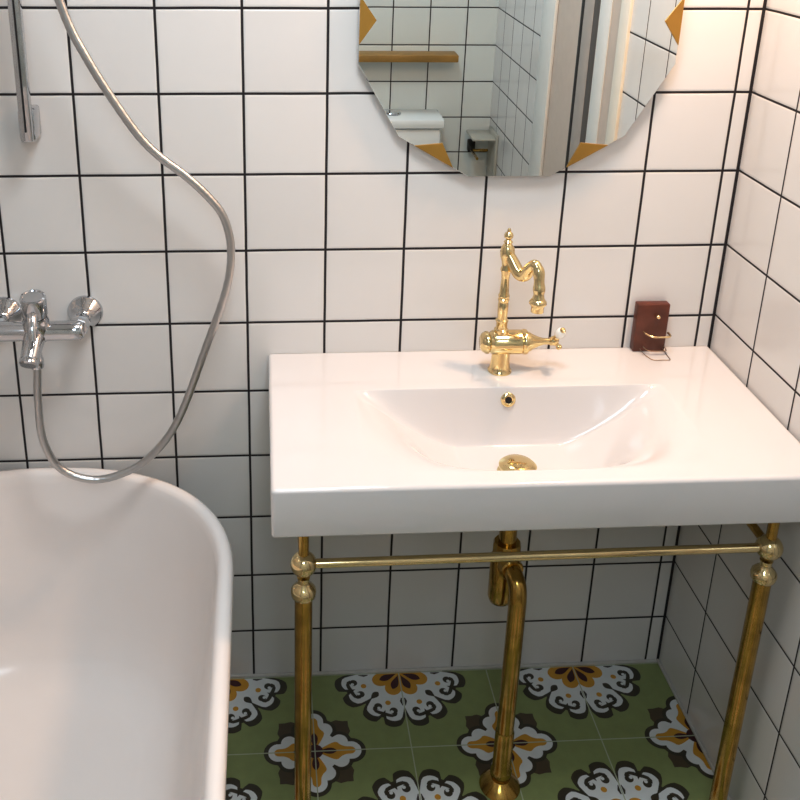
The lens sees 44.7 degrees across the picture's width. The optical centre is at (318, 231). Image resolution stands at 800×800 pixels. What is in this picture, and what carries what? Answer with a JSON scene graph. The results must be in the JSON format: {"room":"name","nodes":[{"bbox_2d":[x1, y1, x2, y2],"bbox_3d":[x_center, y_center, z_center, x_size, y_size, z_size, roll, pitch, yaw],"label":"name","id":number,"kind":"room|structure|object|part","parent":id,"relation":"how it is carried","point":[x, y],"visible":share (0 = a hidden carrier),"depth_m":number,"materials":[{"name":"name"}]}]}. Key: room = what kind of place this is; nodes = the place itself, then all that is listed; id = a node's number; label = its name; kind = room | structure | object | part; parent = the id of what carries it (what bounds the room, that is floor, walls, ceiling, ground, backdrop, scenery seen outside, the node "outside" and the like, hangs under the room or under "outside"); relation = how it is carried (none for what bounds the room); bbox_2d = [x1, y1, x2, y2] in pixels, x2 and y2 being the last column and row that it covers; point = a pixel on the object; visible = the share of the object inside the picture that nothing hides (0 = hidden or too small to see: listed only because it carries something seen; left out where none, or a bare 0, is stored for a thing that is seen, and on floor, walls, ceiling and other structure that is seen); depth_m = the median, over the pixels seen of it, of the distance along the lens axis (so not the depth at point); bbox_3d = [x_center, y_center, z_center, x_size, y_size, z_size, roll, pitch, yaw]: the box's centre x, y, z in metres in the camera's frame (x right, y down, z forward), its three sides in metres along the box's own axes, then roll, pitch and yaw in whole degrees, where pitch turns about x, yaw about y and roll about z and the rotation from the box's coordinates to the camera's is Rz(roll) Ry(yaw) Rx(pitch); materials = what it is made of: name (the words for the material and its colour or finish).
{"room":"bathroom","nodes":[
{"label":"bathroom","id":0,"kind":"room"},
{"bbox_2d":[0,0,766,674],"bbox_3d":[-0.077,-0.164,1.800,1.905,2.550,0.080,-1,20,-3],"label":"wall","id":1,"kind":"structure","parent":0,"point":[350,236],"depth_m":1.85,"materials":[{"name":"white tile"}]},
{"bbox_2d":[7,0,40,141],"bbox_3d":[-0.493,-0.496,1.546,0.044,0.730,0.122,-1,20,-3],"label":"slide bar","id":2,"kind":"object","parent":1,"relation":"attached to","point":[29,122],"visible":1,"depth_m":1.63,"materials":[{"name":"silver metal"}]},
{"bbox_2d":[0,290,102,369],"bbox_3d":[-0.517,0.170,1.774,0.218,0.140,0.148,-1,20,-3],"label":"shower mixer","id":3,"kind":"object","parent":1,"relation":"attached to","point":[84,312],"visible":1,"depth_m":1.76,"materials":[{"name":"silver metal"}]},
{"bbox_3d":[-0.516,0.202,1.756,0.042,0.068,0.078,-1,20,-3],"label":"spout","id":4,"kind":"part","parent":3,"relation":"part of","materials":[{"name":"silver metal"}]},
{"bbox_3d":[-0.512,0.168,1.726,0.021,0.051,0.043,-1,20,-3],"label":"lever blade","id":5,"kind":"part","parent":3,"relation":"part of","materials":[{"name":"silver metal"}]},
{"bbox_3d":[-0.513,0.134,1.743,0.047,0.050,0.052,-1,20,-3],"label":"lever handle","id":6,"kind":"part","parent":3,"relation":"part of","materials":[{"name":"silver metal"}]},
{"bbox_2d":[32,353,43,369],"bbox_3d":[-0.513,0.226,1.759,0.025,0.046,0.025,-1,20,-3],"label":"outlet","id":7,"kind":"object","parent":3,"relation":"attached to","point":[39,356],"depth_m":1.75,"materials":[{"name":"silver metal"}]},
{"bbox_2d":[33,0,234,483],"bbox_3d":[-0.335,-0.104,1.660,0.378,1.232,0.033,-3,20,-8],"label":"shower hose","id":8,"kind":"object","parent":3,"relation":"attached to","point":[66,19],"visible":1,"depth_m":1.76,"materials":[{"name":"metal"}]},
{"bbox_2d":[230,659,656,677],"bbox_3d":[-0.088,0.998,2.179,1.739,0.006,0.006,-1,20,-3],"label":"baseboard","id":9,"kind":"structure","parent":1,"relation":"attached to","point":[641,660],"depth_m":2.20,"materials":[{"name":"white tile"}]},
{"bbox_2d":[358,0,684,175],"bbox_3d":[0.355,-0.370,1.694,0.569,0.569,0.018,0,20,-3],"label":"wall mirror","id":10,"kind":"object","parent":1,"relation":"attached to","point":[480,87],"visible":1,"depth_m":1.72,"materials":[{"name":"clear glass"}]},
{"bbox_2d":[226,662,713,799],"bbox_3d":[-0.022,1.412,1.143,1.905,0.061,2.400,-1,20,-3],"label":"floor","id":11,"kind":"structure","parent":0,"point":[605,731],"depth_m":2.03,"materials":[{"name":"green tile"}]},
{"bbox_2d":[0,467,233,799],"bbox_3d":[-0.498,1.018,1.290,0.756,0.573,1.620,-1,20,-3],"label":"bathtub","id":12,"kind":"object","parent":11,"relation":"on","point":[116,596],"visible":0.98,"depth_m":1.92,"materials":[{"name":"ceramic"}]},
{"bbox_2d":[290,523,783,799],"bbox_3d":[0.356,0.731,1.883,0.843,0.719,0.426,-1,20,-3],"label":"stand","id":13,"kind":"object","parent":11,"relation":"on","point":[768,546],"visible":0.81,"depth_m":1.64,"materials":[{"name":"gold metal"}]},
{"bbox_3d":[-0.027,0.869,1.712,0.054,0.571,0.054,-1,20,-3],"label":"leg","id":14,"kind":"part","parent":13,"relation":"part of","materials":[{"name":"gold metal"}]},
{"bbox_2d":[268,346,799,537],"bbox_3d":[0.357,0.372,1.738,0.890,0.125,0.454,-1,20,-3],"label":"basin","id":15,"kind":"object","parent":13,"relation":"on","point":[408,442],"visible":0.99,"depth_m":1.67,"materials":[{"name":"ceramic"}]},
{"bbox_2d":[479,531,526,799],"bbox_3d":[0.361,0.772,1.831,0.081,0.674,0.135,-1,20,-3],"label":"trap","id":16,"kind":"object","parent":15,"relation":"attached to","point":[507,585],"visible":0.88,"depth_m":1.81,"materials":[{"name":"gold metal"}]},
{"bbox_2d":[487,551,508,606],"bbox_3d":[0.346,0.656,1.831,0.047,0.111,0.047,-1,20,-3],"label":"pipe","id":17,"kind":"object","parent":16,"relation":"on","point":[498,590],"depth_m":1.82,"materials":[{"name":"gold metal"}]},
{"bbox_2d":[479,228,565,375],"bbox_3d":[0.386,0.140,1.770,0.157,0.289,0.113,-1,20,-3],"label":"faucet","id":18,"kind":"object","parent":15,"relation":"on","point":[501,342],"visible":1,"depth_m":1.80,"materials":[{"name":"gold metal"}]},
{"bbox_3d":[0.372,0.076,1.742,0.029,0.075,0.103,-12,24,-31],"label":"spout","id":19,"kind":"part","parent":18,"relation":"part of","materials":[{"name":"gold metal"}]},
{"bbox_3d":[0.446,0.202,1.825,0.019,0.032,0.029,-1,20,-3],"label":"lever","id":20,"kind":"part","parent":18,"relation":"part of","materials":[{"name":"gold metal"}]},
{"bbox_3d":[0.451,0.190,1.805,0.020,0.025,0.023,-1,20,-3],"label":"lever knob","id":21,"kind":"part","parent":18,"relation":"part of","materials":[{"name":"ceramic"}]},
{"bbox_2d":[630,301,670,360],"bbox_3d":[0.660,0.195,1.899,0.067,0.102,0.061,-1,20,-3],"label":"wooden holder","id":22,"kind":"object","parent":15,"relation":"on","point":[650,319],"visible":1,"depth_m":1.91,"materials":[{"name":"red wood"}]},
{"bbox_3d":[0.369,0.541,1.616,0.759,0.021,0.016,-1,20,-3],"label":"rail","id":23,"kind":"part","parent":13,"relation":"part of","materials":[{"name":"gold metal"}]},
{"bbox_3d":[0.760,0.860,1.756,0.054,0.571,0.054,-1,20,-3],"label":"leg","id":24,"kind":"part","parent":13,"relation":"part of","materials":[{"name":"gold metal"}]},
{"bbox_3d":[0.752,0.465,1.826,0.016,0.016,0.373,-1,20,-3],"label":"rail","id":25,"kind":"part","parent":13,"relation":"part of","materials":[{"name":"gold metal"}]},
{"bbox_2d":[659,0,799,799],"bbox_3d":[0.900,0.223,0.764,0.080,2.550,2.240,-1,20,-3],"label":"wall","id":26,"kind":"structure","parent":0,"point":[756,333],"depth_m":1.75,"materials":[{"name":"white tile"}]},
{"bbox_2d":[657,659,730,799],"bbox_3d":[0.803,1.109,1.898,0.006,0.007,0.710,-1,20,-3],"label":"baseboard","id":27,"kind":"structure","parent":26,"relation":"attached to","point":[658,660],"depth_m":2.07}
]}

